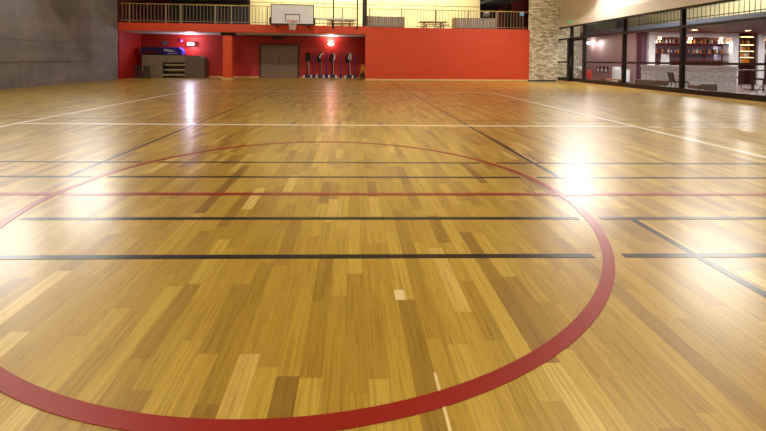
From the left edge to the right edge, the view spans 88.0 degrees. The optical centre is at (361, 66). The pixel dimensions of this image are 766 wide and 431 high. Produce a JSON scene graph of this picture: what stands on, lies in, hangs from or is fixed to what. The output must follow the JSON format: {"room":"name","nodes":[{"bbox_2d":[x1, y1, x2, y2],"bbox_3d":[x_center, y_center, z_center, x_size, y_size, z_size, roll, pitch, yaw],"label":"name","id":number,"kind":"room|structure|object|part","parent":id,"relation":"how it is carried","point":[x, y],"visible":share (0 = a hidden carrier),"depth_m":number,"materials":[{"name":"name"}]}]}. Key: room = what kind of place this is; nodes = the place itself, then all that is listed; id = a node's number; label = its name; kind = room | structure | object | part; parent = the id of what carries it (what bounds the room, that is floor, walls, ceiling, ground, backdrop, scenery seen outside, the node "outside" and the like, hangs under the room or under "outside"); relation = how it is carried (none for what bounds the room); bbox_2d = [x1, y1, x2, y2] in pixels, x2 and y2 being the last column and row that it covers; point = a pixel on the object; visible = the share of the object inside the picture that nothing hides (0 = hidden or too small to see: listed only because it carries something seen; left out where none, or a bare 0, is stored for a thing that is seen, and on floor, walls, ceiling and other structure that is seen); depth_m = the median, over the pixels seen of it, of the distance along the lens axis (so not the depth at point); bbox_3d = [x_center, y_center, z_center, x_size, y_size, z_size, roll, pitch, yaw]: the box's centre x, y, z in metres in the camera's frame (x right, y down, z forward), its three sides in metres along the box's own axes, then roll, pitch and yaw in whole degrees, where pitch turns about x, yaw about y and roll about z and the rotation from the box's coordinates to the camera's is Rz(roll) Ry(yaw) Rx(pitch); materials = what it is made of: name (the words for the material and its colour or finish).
{"room":"sports hall","nodes":[
{"label":"sports hall","id":0,"kind":"room"},
{"bbox_2d":[0,0,117,89],"bbox_3d":[-9.696,-2.423,1.718,0.401,6.500,31.440,0,1,-4],"label":"wall","id":1,"kind":"structure","parent":0,"point":[43,42],"depth_m":13.54,"materials":[{"name":"concrete"}]},
{"bbox_2d":[117,0,171,22],"bbox_3d":[-10.459,-3.976,18.976,1.520,4.030,3.200,0,1,-5],"label":"wall","id":2,"kind":"structure","parent":0,"point":[134,8],"depth_m":19.87,"materials":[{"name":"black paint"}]},
{"bbox_2d":[222,35,234,78],"bbox_3d":[-6.146,-0.435,18.216,0.480,2.000,0.440,0,1,-5],"label":"wall column","id":3,"kind":"structure","parent":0,"point":[228,40],"depth_m":18.03,"materials":[{"name":"paint"}]},
{"bbox_2d":[118,30,364,78],"bbox_3d":[-5.176,-0.542,19.089,11.920,2.200,2.200,0,1,-5],"label":"wall","id":4,"kind":"structure","parent":0,"point":[246,48],"depth_m":19.92,"materials":[{"name":"red paint"}]},
{"bbox_2d":[259,44,298,77],"bbox_3d":[-4.176,-0.304,20.052,1.980,1.710,0.060,0,1,-5],"label":"door","id":5,"kind":"structure","parent":4,"relation":"in","point":[269,66],"depth_m":20.04,"materials":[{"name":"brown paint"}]},
{"bbox_2d":[221,32,364,37],"bbox_3d":[-3.006,-1.487,19.147,7.000,0.130,1.738,0,1,-5],"label":"trim","id":6,"kind":"structure","parent":4,"relation":"attached to","point":[222,33],"depth_m":19.85,"materials":[{"name":"grey paint"}]},
{"bbox_2d":[208,76,527,80],"bbox_3d":[-1.103,0.558,19.297,18.050,0.070,2.120,0,1,-5],"label":"trim","id":7,"kind":"structure","parent":4,"relation":"attached to","point":[208,76],"depth_m":18.73,"materials":[{"name":"brown wood"}]},
{"bbox_2d":[125,31,364,36],"bbox_3d":[-0.794,-1.741,21.358,20.420,0.340,5.780,0,1,-5],"label":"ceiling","id":8,"kind":"structure","parent":0,"point":[139,32],"depth_m":18.80,"materials":[{"name":"paint"}]},
{"bbox_2d":[327,20,354,25],"bbox_3d":[-1.036,-2.079,19.413,1.350,0.400,1.240,0,1,-5],"label":"table","id":9,"kind":"object","parent":8,"relation":"on","point":[335,21],"visible":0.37,"depth_m":19.21,"materials":[{"name":"metal"}]},
{"bbox_2d":[356,0,357,28],"bbox_3d":[-0.197,-3.819,18.213,0.100,4.120,0.067,0,1,-5],"label":"steel post","id":10,"kind":"object","parent":8,"relation":"on","point":[357,0],"visible":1,"depth_m":18.21,"materials":[{"name":"metal"}]},
{"bbox_2d":[367,16,404,27],"bbox_3d":[1.119,-2.132,19.089,1.800,0.560,0.610,0,1,-5],"label":"storage box","id":11,"kind":"object","parent":8,"relation":"on","point":[380,20],"visible":0.71,"depth_m":18.81,"materials":[{"name":"paint"}]},
{"bbox_2d":[416,21,448,27],"bbox_3d":[3.517,-2.042,19.802,1.350,0.400,1.240,0,1,-5],"label":"table","id":12,"kind":"object","parent":8,"relation":"on","point":[433,22],"visible":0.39,"depth_m":19.48,"materials":[{"name":"metal"}]},
{"bbox_2d":[452,18,495,28],"bbox_3d":[5.523,-2.097,19.465,2.080,0.560,0.610,0,1,-5],"label":"storage box","id":13,"kind":"object","parent":8,"relation":"on","point":[476,23],"visible":0.79,"depth_m":19.18,"materials":[{"name":"paint"}]},
{"bbox_3d":[4.507,-2.135,19.378,0.040,0.500,0.570,0,1,-5],"label":"panel","id":14,"kind":"part","parent":13,"relation":"part of","materials":[{"name":"brown wood"}]},
{"bbox_2d":[118,22,529,79],"bbox_3d":[-1.272,-0.641,18.341,18.970,2.500,0.250,0,1,-5],"label":"wall","id":15,"kind":"structure","parent":0,"point":[390,52],"depth_m":18.58,"materials":[{"name":"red paint"}]},
{"bbox_2d":[120,3,361,25],"bbox_3d":[-5.336,-2.358,17.958,10.700,0.860,0.070,0,1,-5],"label":"gallery railing","id":16,"kind":"object","parent":15,"relation":"on","point":[180,5],"visible":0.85,"depth_m":17.81,"materials":[{"name":"gold metal"}]},
{"bbox_3d":[-8.744,-2.370,17.667,0.080,0.830,0.070,0,1,-5],"label":"post","id":17,"kind":"part","parent":16,"relation":"part of","materials":[{"name":"paint"}]},
{"bbox_3d":[-8.096,-2.365,17.722,0.080,0.830,0.070,0,1,-5],"label":"post","id":18,"kind":"part","parent":16,"relation":"part of","materials":[{"name":"paint"}]},
{"bbox_3d":[-5.332,-2.773,17.950,10.700,0.030,0.050,0,1,-5],"label":"rail","id":19,"kind":"part","parent":16,"relation":"part of","materials":[{"name":"gold metal"}]},
{"bbox_3d":[-5.339,-2.016,17.964,10.700,0.025,0.030,0,1,-5],"label":"rail","id":20,"kind":"part","parent":16,"relation":"part of","materials":[{"name":"metal"}]},
{"bbox_2d":[269,4,355,29],"bbox_3d":[-2.147,-2.183,17.587,3.865,1.147,1.027,0,1,-5],"label":"basketball backboard","id":21,"kind":"object","parent":15,"relation":"attached to","point":[281,14],"visible":1,"depth_m":17.51,"materials":[{"name":"white paint"}]},
{"bbox_2d":[362,0,366,26],"bbox_3d":[0.139,-3.882,18.396,0.200,3.995,0.200,0,1,-5],"label":"trim","id":22,"kind":"structure","parent":15,"relation":"attached to","point":[364,2],"depth_m":18.32,"materials":[{"name":"metal"}]},
{"bbox_2d":[367,8,519,28],"bbox_3d":[4.099,-2.253,18.764,7.720,0.870,0.074,0,1,-5],"label":"gallery railing","id":23,"kind":"object","parent":15,"relation":"on","point":[369,25],"visible":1,"depth_m":18.73,"materials":[{"name":"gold metal"}]},
{"bbox_3d":[4.096,-1.906,18.770,7.720,0.025,0.030,0,1,-5],"label":"rail","id":24,"kind":"part","parent":23,"relation":"part of","materials":[{"name":"metal"}]},
{"bbox_3d":[4.103,-2.673,18.756,7.720,0.030,0.050,0,1,-5],"label":"rail","id":25,"kind":"part","parent":23,"relation":"part of","materials":[{"name":"gold metal"}]},
{"bbox_2d":[172,0,479,27],"bbox_3d":[-1.664,-3.933,21.233,16.390,4.030,0.201,0,1,-5],"label":"wall","id":26,"kind":"structure","parent":0,"point":[428,6],"depth_m":21.18,"materials":[{"name":"beige paint"}]},
{"bbox_2d":[257,0,468,12],"bbox_3d":[0.317,-3.915,21.295,12.432,4.030,0.022,0,1,-5],"label":"trim","id":27,"kind":"structure","parent":26,"relation":"attached to","point":[324,3],"depth_m":21.24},
{"bbox_2d":[203,0,519,10],"bbox_3d":[-1.484,-3.514,20.843,19.164,0.250,5.061,0,1,-8],"label":"ceiling","id":28,"kind":"structure","parent":0,"point":[485,5],"depth_m":21.31,"materials":[{"name":"grey paint"}]},
{"bbox_2d":[0,77,765,430],"bbox_3d":[6.309,0.990,4.410,34.600,0.123,35.500,1,1,-1],"label":"floor","id":29,"kind":"structure","parent":0,"point":[177,253],"depth_m":1.91,"materials":[{"name":"brown wood"}]},
{"bbox_2d":[134,66,141,78],"bbox_3d":[-10.216,0.245,18.092,0.320,0.574,0.320,0,1,-5],"label":"stool","id":30,"kind":"object","parent":29,"relation":"on","point":[136,67],"visible":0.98,"depth_m":18.00,"materials":[{"name":"metal"}]},
{"bbox_2d":[142,66,150,78],"bbox_3d":[-9.857,0.248,18.123,0.320,0.574,0.320,0,1,-5],"label":"stool","id":31,"kind":"object","parent":29,"relation":"on","point":[144,67],"visible":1,"depth_m":18.04,"materials":[{"name":"metal"}]},
{"bbox_2d":[142,55,207,77],"bbox_3d":[-9.054,-0.021,19.256,2.890,1.080,0.670,0,1,-5],"label":"counter","id":32,"kind":"object","parent":29,"relation":"on","point":[161,66],"visible":0.86,"depth_m":19.01,"materials":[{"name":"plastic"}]},
{"bbox_2d":[141,47,161,54],"bbox_3d":[-10.120,-0.765,19.178,0.960,0.380,0.455,0,1,-5],"label":"mat","id":33,"kind":"object","parent":32,"relation":"on","point":[144,50],"visible":0.78,"depth_m":18.96,"materials":[{"name":"blue plastic"}]},
{"bbox_3d":[-10.022,-0.030,19.198,0.950,1.080,0.620,0,1,-5],"label":"panel","id":34,"kind":"part","parent":32,"relation":"part of","materials":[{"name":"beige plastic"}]},
{"bbox_2d":[162,47,184,54],"bbox_3d":[-9.154,-0.758,19.262,0.940,0.380,0.452,0,1,-5],"label":"mat","id":35,"kind":"object","parent":32,"relation":"on","point":[165,50],"visible":0.92,"depth_m":19.05,"materials":[{"name":"blue plastic"}]},
{"bbox_3d":[-9.032,-0.392,19.276,1.030,0.340,0.620,0,1,-5],"label":"panel","id":36,"kind":"part","parent":32,"relation":"part of","materials":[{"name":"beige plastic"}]},
{"bbox_3d":[-8.069,-0.014,19.355,0.910,1.080,0.640,0,1,-5],"label":"panel","id":37,"kind":"part","parent":32,"relation":"part of","materials":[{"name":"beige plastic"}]},
{"bbox_2d":[303,52,311,77],"bbox_3d":[-2.695,-0.081,19.731,0.410,1.297,0.495,0,1,-5],"label":"net post","id":38,"kind":"object","parent":29,"relation":"on","point":[307,58],"visible":0.97,"depth_m":19.60,"materials":[{"name":"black metal"}]},
{"bbox_2d":[312,52,315,77],"bbox_3d":[-2.388,-0.080,19.777,0.180,1.305,0.320,0,1,-5],"label":"post","id":39,"kind":"object","parent":29,"relation":"on","point":[314,52],"visible":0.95,"depth_m":19.75,"materials":[{"name":"metal"}]},
{"bbox_2d":[316,52,323,78],"bbox_3d":[-2.078,-0.078,19.784,0.410,1.300,0.495,0,1,-5],"label":"net post","id":40,"kind":"object","parent":29,"relation":"on","point":[320,53],"visible":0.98,"depth_m":19.66,"materials":[{"name":"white metal"}]},
{"bbox_2d":[325,52,327,78],"bbox_3d":[-1.770,-0.075,19.830,0.180,1.305,0.320,0,1,-5],"label":"post","id":41,"kind":"object","parent":29,"relation":"on","point":[326,75],"visible":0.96,"depth_m":19.80,"materials":[{"name":"metal"}]},
{"bbox_2d":[328,53,336,78],"bbox_3d":[-1.470,-0.073,19.836,0.410,1.300,0.495,0,1,-5],"label":"net post","id":42,"kind":"object","parent":29,"relation":"on","point":[331,59],"visible":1,"depth_m":19.71,"materials":[{"name":"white metal"}]},
{"bbox_2d":[339,53,342,78],"bbox_3d":[-1.063,-0.070,19.891,0.180,1.305,0.320,0,1,-5],"label":"post","id":43,"kind":"object","parent":29,"relation":"on","point":[340,77],"visible":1,"depth_m":19.86,"materials":[{"name":"metal"}]},
{"bbox_2d":[345,53,352,78],"bbox_3d":[-0.653,-0.066,19.906,0.410,1.300,0.495,0,1,-5],"label":"net post","id":44,"kind":"object","parent":29,"relation":"on","point":[348,56],"visible":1,"depth_m":19.78,"materials":[{"name":"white metal"}]},
{"bbox_2d":[353,53,356,78],"bbox_3d":[-0.346,-0.064,19.952,0.180,1.305,0.320,0,1,-5],"label":"post","id":45,"kind":"object","parent":29,"relation":"on","point":[354,77],"visible":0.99,"depth_m":19.93,"materials":[{"name":"metal"}]},
{"bbox_2d":[359,63,364,78],"bbox_3d":[0.019,0.193,19.887,0.320,0.799,0.260,0,1,-5],"label":"trolley","id":46,"kind":"object","parent":29,"relation":"on","point":[363,64],"visible":0.93,"depth_m":19.76,"materials":[{"name":"plastic"}]},
{"bbox_2d":[575,66,589,79],"bbox_3d":[10.406,0.334,18.740,0.650,0.757,0.314,0,1,-19],"label":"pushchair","id":47,"kind":"object","parent":29,"relation":"on","point":[577,68],"visible":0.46,"depth_m":18.66,"materials":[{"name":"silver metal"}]},
{"bbox_2d":[575,66,581,70],"bbox_3d":[10.283,0.081,18.693,0.362,0.251,0.250,0,1,-19],"label":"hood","id":48,"kind":"object","parent":47,"relation":"attached to","point":[578,68],"depth_m":18.57,"materials":[{"name":"white"}]},
{"bbox_2d":[586,68,592,79],"bbox_3d":[11.443,0.375,19.985,0.290,0.650,0.287,0,1,-21],"label":"fire extinguisher","id":49,"kind":"object","parent":29,"relation":"on","point":[589,72],"visible":0.77,"depth_m":19.87,"materials":[{"name":"red metal"}]},
{"bbox_2d":[601,79,620,81],"bbox_3d":[11.035,0.637,17.429,0.900,0.210,0.300,0,1,-7],"label":"wooden bench","id":50,"kind":"object","parent":29,"relation":"on","point":[619,80],"visible":0.5,"depth_m":17.30,"materials":[{"name":"brown wood"}]},
{"bbox_2d":[612,67,629,82],"bbox_3d":[11.787,0.368,18.052,0.560,0.740,0.520,0,1,-30],"label":"cabinet","id":51,"kind":"object","parent":29,"relation":"on","point":[616,71],"visible":0.58,"depth_m":17.94,"materials":[{"name":"metal"}]},
{"bbox_3d":[11.695,0.334,18.212,0.460,0.680,0.150,0,1,-30],"label":"backrest","id":52,"kind":"part","parent":51,"relation":"part of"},
{"bbox_3d":[11.623,0.395,17.877,0.100,0.569,0.380,0,1,-30],"label":"armrest","id":53,"kind":"part","parent":51,"relation":"part of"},
{"bbox_2d":[635,79,669,85],"bbox_3d":[10.113,0.619,13.804,0.952,0.359,0.400,1,1,-1],"label":"bench","id":54,"kind":"object","parent":29,"relation":"on","point":[637,81],"visible":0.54,"depth_m":13.61,"materials":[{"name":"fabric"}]},
{"bbox_2d":[667,72,688,86],"bbox_3d":[10.761,0.501,13.485,0.504,0.621,0.408,1,1,20],"label":"chair","id":55,"kind":"object","parent":29,"relation":"on","point":[670,74],"visible":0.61,"depth_m":13.43,"materials":[{"name":"brown leather"}]},
{"bbox_3d":[10.582,0.358,13.548,0.120,0.340,0.400,1,1,20],"label":"backrest","id":56,"kind":"part","parent":55,"relation":"part of","materials":[{"name":"brown leather"}]},
{"bbox_2d":[640,65,737,91],"bbox_3d":[11.692,0.380,14.288,2.680,0.850,0.660,1,1,40],"label":"bar counter","id":57,"kind":"object","parent":29,"relation":"on","point":[725,77],"depth_m":13.83,"materials":[{"name":"white stone"}]},
{"bbox_2d":[660,54,669,64],"bbox_3d":[11.210,-0.270,14.712,0.440,0.420,0.110,0,1,-16],"label":"menu card","id":58,"kind":"object","parent":57,"relation":"on","point":[664,57],"visible":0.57,"depth_m":14.65,"materials":[{"name":"white paper"}]},
{"bbox_2d":[640,65,737,67],"bbox_3d":[11.696,-0.020,14.280,2.680,0.050,0.660,1,1,40],"label":"countertop","id":59,"kind":"structure","parent":57,"relation":"on","point":[640,65],"depth_m":14.00,"materials":[{"name":"white paint"}]},
{"bbox_2d":[688,84,716,90],"bbox_3d":[10.517,0.671,12.204,0.520,0.320,0.520,1,1,-1],"label":"armchair","id":60,"kind":"object","parent":29,"relation":"on","point":[713,87],"visible":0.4,"depth_m":11.95,"materials":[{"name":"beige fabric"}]},
{"bbox_3d":[10.305,0.662,12.269,0.100,0.212,0.380,1,1,-1],"label":"armrest","id":61,"kind":"part","parent":60,"relation":"part of","materials":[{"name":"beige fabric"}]},
{"bbox_3d":[10.521,0.644,12.019,0.420,0.260,0.150,1,1,-1],"label":"backrest","id":62,"kind":"part","parent":60,"relation":"part of","materials":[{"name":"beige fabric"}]},
{"bbox_2d":[738,35,756,84],"bbox_3d":[17.233,-0.308,17.943,0.800,2.200,0.450,1,1,-1],"label":"rack","id":63,"kind":"object","parent":29,"relation":"on","point":[746,75],"visible":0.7,"depth_m":17.91,"materials":[{"name":"brown wood"}]},
{"bbox_2d":[737,70,764,89],"bbox_3d":[14.263,0.466,14.456,1.500,0.720,0.700,1,1,-1],"label":"dining table","id":64,"kind":"object","parent":29,"relation":"on","point":[752,71],"visible":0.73,"depth_m":14.42,"materials":[{"name":"brown wood"}]},
{"bbox_2d":[752,69,765,90],"bbox_3d":[13.884,0.413,13.647,0.408,0.851,0.504,1,1,-1],"label":"chair","id":65,"kind":"object","parent":29,"relation":"on","point":[764,78],"visible":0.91,"depth_m":13.61,"materials":[{"name":"brown leather"}]},
{"bbox_2d":[480,0,510,28],"bbox_3d":[8.679,-3.845,21.815,4.700,4.030,6.000,0,1,-5],"label":"wall","id":66,"kind":"structure","parent":0,"point":[508,5],"depth_m":24.61,"materials":[{"name":"grey paint"}]},
{"bbox_2d":[497,0,528,29],"bbox_3d":[8.677,-3.861,22.718,1.750,4.030,0.200,0,1,-5],"label":"wall","id":67,"kind":"structure","parent":0,"point":[519,22],"depth_m":22.66,"materials":[{"name":"paint"}]},
{"bbox_2d":[528,0,579,79],"bbox_3d":[9.662,-2.564,19.815,3.460,6.500,1.600,0,1,-5],"label":"stone wall","id":68,"kind":"structure","parent":0,"point":[546,49],"depth_m":19.00,"materials":[{"name":"beige stone"}]},
{"bbox_2d":[579,26,636,82],"bbox_3d":[10.989,-1.605,20.038,3.100,4.600,4.200,1,1,-1],"label":"wall","id":69,"kind":"structure","parent":0,"point":[604,48],"depth_m":19.82,"materials":[{"name":"pink paint"}]},
{"bbox_2d":[596,66,607,72],"bbox_3d":[12.305,0.133,20.303,0.024,0.300,0.960,1,1,-1],"label":"poster","id":70,"kind":"object","parent":69,"relation":"attached to","point":[598,68],"visible":1,"depth_m":20.33,"materials":[{"name":"black paper"}]},
{"bbox_2d":[636,32,646,78],"bbox_3d":[12.556,-0.400,17.799,0.220,2.300,0.300,1,1,-1],"label":"curtain","id":71,"kind":"object","parent":69,"relation":"attached to","point":[642,36],"depth_m":17.69,"materials":[{"name":"purple fabric"}]},
{"bbox_2d":[558,0,720,27],"bbox_3d":[9.410,-2.263,2.905,0.351,6.500,33.050,1,1,1],"label":"wall","id":72,"kind":"structure","parent":0,"point":[579,11],"depth_m":15.23,"materials":[{"name":"beige paint"}]},
{"bbox_2d":[558,26,570,80],"bbox_3d":[9.547,-0.616,18.747,0.130,2.530,1.430,1,1,1],"label":"window","id":73,"kind":"structure","parent":72,"relation":"in","point":[559,78],"depth_m":18.68,"materials":[{"name":"metal"}]},
{"bbox_2d":[567,38,570,80],"bbox_3d":[9.416,-0.327,18.056,0.095,1.975,0.105,1,1,1],"label":"trim","id":74,"kind":"structure","parent":72,"relation":"attached to","point":[568,39],"depth_m":18.01,"materials":[{"name":"metal"}]},
{"bbox_2d":[570,24,582,80],"bbox_3d":[9.528,-0.594,17.497,0.130,2.530,1.070,1,1,1],"label":"window","id":75,"kind":"structure","parent":72,"relation":"in","point":[572,26],"depth_m":17.98,"materials":[{"name":"metal"}]},
{"bbox_2d":[570,38,582,81],"bbox_3d":[9.497,-0.291,17.506,0.127,1.905,0.995,1,1,1],"label":"door","id":76,"kind":"structure","parent":75,"relation":"attached to","point":[573,40],"depth_m":17.89,"materials":[{"name":"metal"}]},
{"bbox_2d":[582,17,622,86],"bbox_3d":[9.500,-0.560,15.638,0.130,2.530,2.650,1,1,1],"label":"window","id":77,"kind":"structure","parent":72,"relation":"in","point":[584,80],"depth_m":16.02,"materials":[{"name":"metal"}]},
{"bbox_2d":[622,7,680,92],"bbox_3d":[9.461,-0.513,12.988,0.130,2.530,2.650,1,1,1],"label":"window","id":78,"kind":"structure","parent":72,"relation":"in","point":[625,32],"depth_m":13.16,"materials":[{"name":"metal"}]},
{"bbox_2d":[556,80,765,104],"bbox_3d":[9.224,0.957,2.966,0.161,0.055,33.050,1,1,1],"label":"baseboard","id":79,"kind":"structure","parent":72,"relation":"attached to","point":[663,92],"depth_m":11.59,"materials":[{"name":"black paint"}]},
{"bbox_2d":[679,0,765,101],"bbox_3d":[9.421,-0.466,10.339,0.130,2.530,2.650,1,1,1],"label":"window","id":80,"kind":"structure","parent":72,"relation":"in","point":[741,96],"depth_m":10.76,"materials":[{"name":"metal"}]},
{"bbox_2d":[580,11,765,36],"bbox_3d":[17.919,-1.523,11.009,11.100,0.210,22.600,1,1,-1],"label":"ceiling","id":81,"kind":"structure","parent":0,"point":[756,14],"depth_m":14.93,"materials":[{"name":"cream painted plaster"}]},
{"bbox_2d":[637,0,765,24],"bbox_3d":[12.490,-2.055,9.113,0.050,0.820,17.100,1,1,-1],"label":"railing","id":82,"kind":"object","parent":81,"relation":"on","point":[760,9],"visible":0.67,"depth_m":14.14,"materials":[{"name":"metal"}]},
{"bbox_3d":[12.487,-1.720,9.119,0.040,0.030,17.100,1,1,-1],"label":"rail","id":83,"kind":"part","parent":82,"relation":"part of","materials":[{"name":"metal"}]},
{"bbox_2d":[627,0,765,26],"bbox_3d":[15.181,-2.677,10.920,0.200,2.050,22.600,1,1,-1],"label":"wall","id":84,"kind":"structure","parent":0,"point":[631,22],"depth_m":17.15,"materials":[{"name":"beige paint"}]},
{"bbox_2d":[650,20,765,33],"bbox_3d":[17.943,-1.397,11.012,11.050,0.040,22.600,1,1,-1],"label":"ceiling","id":85,"kind":"structure","parent":0,"point":[757,27],"depth_m":15.54,"materials":[{"name":"paint"}]},
{"bbox_3d":[17.925,-0.357,18.259,10.700,2.300,0.150,1,1,-1],"label":"wall","id":86,"kind":"structure","parent":0,"visible":0},
{"bbox_2d":[646,32,738,84],"bbox_3d":[14.740,-0.375,17.854,4.070,2.290,0.500,1,1,-1],"label":"framed piece","id":87,"kind":"object","parent":86,"relation":"attached to","point":[730,46],"visible":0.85,"depth_m":17.93,"materials":[{"name":"white paint"}]},
{"bbox_2d":[655,46,664,59],"bbox_3d":[13.421,-0.646,18.021,0.718,0.640,0.010,1,1,-1],"label":"mirror","id":88,"kind":"object","parent":87,"relation":"attached to","point":[657,56],"depth_m":18.02,"materials":[{"name":"clear mirror"}]},
{"bbox_2d":[668,46,679,59],"bbox_3d":[14.298,-0.638,18.043,0.718,0.640,0.010,1,1,-1],"label":"mirror","id":89,"kind":"object","parent":87,"relation":"attached to","point":[671,56],"depth_m":18.03,"materials":[{"name":"clear mirror"}]},
{"bbox_3d":[14.733,-0.285,18.085,3.510,2.100,0.040,1,1,-1],"label":"panel","id":90,"kind":"part","parent":87,"relation":"part of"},
{"bbox_2d":[655,43,724,44],"bbox_3d":[14.745,-1.046,17.902,3.510,0.030,0.300,1,1,-1],"label":"shelf","id":91,"kind":"object","parent":87,"relation":"attached to","point":[655,43],"depth_m":18.02,"materials":[{"name":"brown wood"}]},
{"bbox_2d":[655,53,728,53],"bbox_3d":[14.740,-0.607,17.910,3.510,0.030,0.300,1,1,-1],"label":"shelf","id":92,"kind":"object","parent":87,"relation":"attached to","point":[655,53],"depth_m":17.78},
{"bbox_2d":[655,60,728,61],"bbox_3d":[14.737,-0.267,17.916,3.510,0.030,0.300,1,1,-1],"label":"shelf","id":93,"kind":"object","parent":87,"relation":"attached to","point":[655,60],"depth_m":18.06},
{"bbox_2d":[687,46,702,59],"bbox_3d":[15.176,-0.630,18.065,0.718,0.640,0.010,1,1,-1],"label":"mirror","id":94,"kind":"object","parent":87,"relation":"attached to","point":[689,56],"depth_m":18.06,"materials":[{"name":"clear mirror"}]},
{"bbox_2d":[706,46,720,59],"bbox_3d":[16.053,-0.622,18.087,0.718,0.640,0.010,1,1,-1],"label":"mirror","id":95,"kind":"object","parent":87,"relation":"attached to","point":[708,56],"depth_m":18.08,"materials":[{"name":"clear mirror"}]},
{"bbox_2d":[748,33,765,84],"bbox_3d":[19.683,-0.331,17.979,4.000,2.290,0.500,1,1,-1],"label":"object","id":96,"kind":"structure","parent":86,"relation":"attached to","point":[761,38],"depth_m":17.69,"materials":[{"name":"white paint"}]}
]}

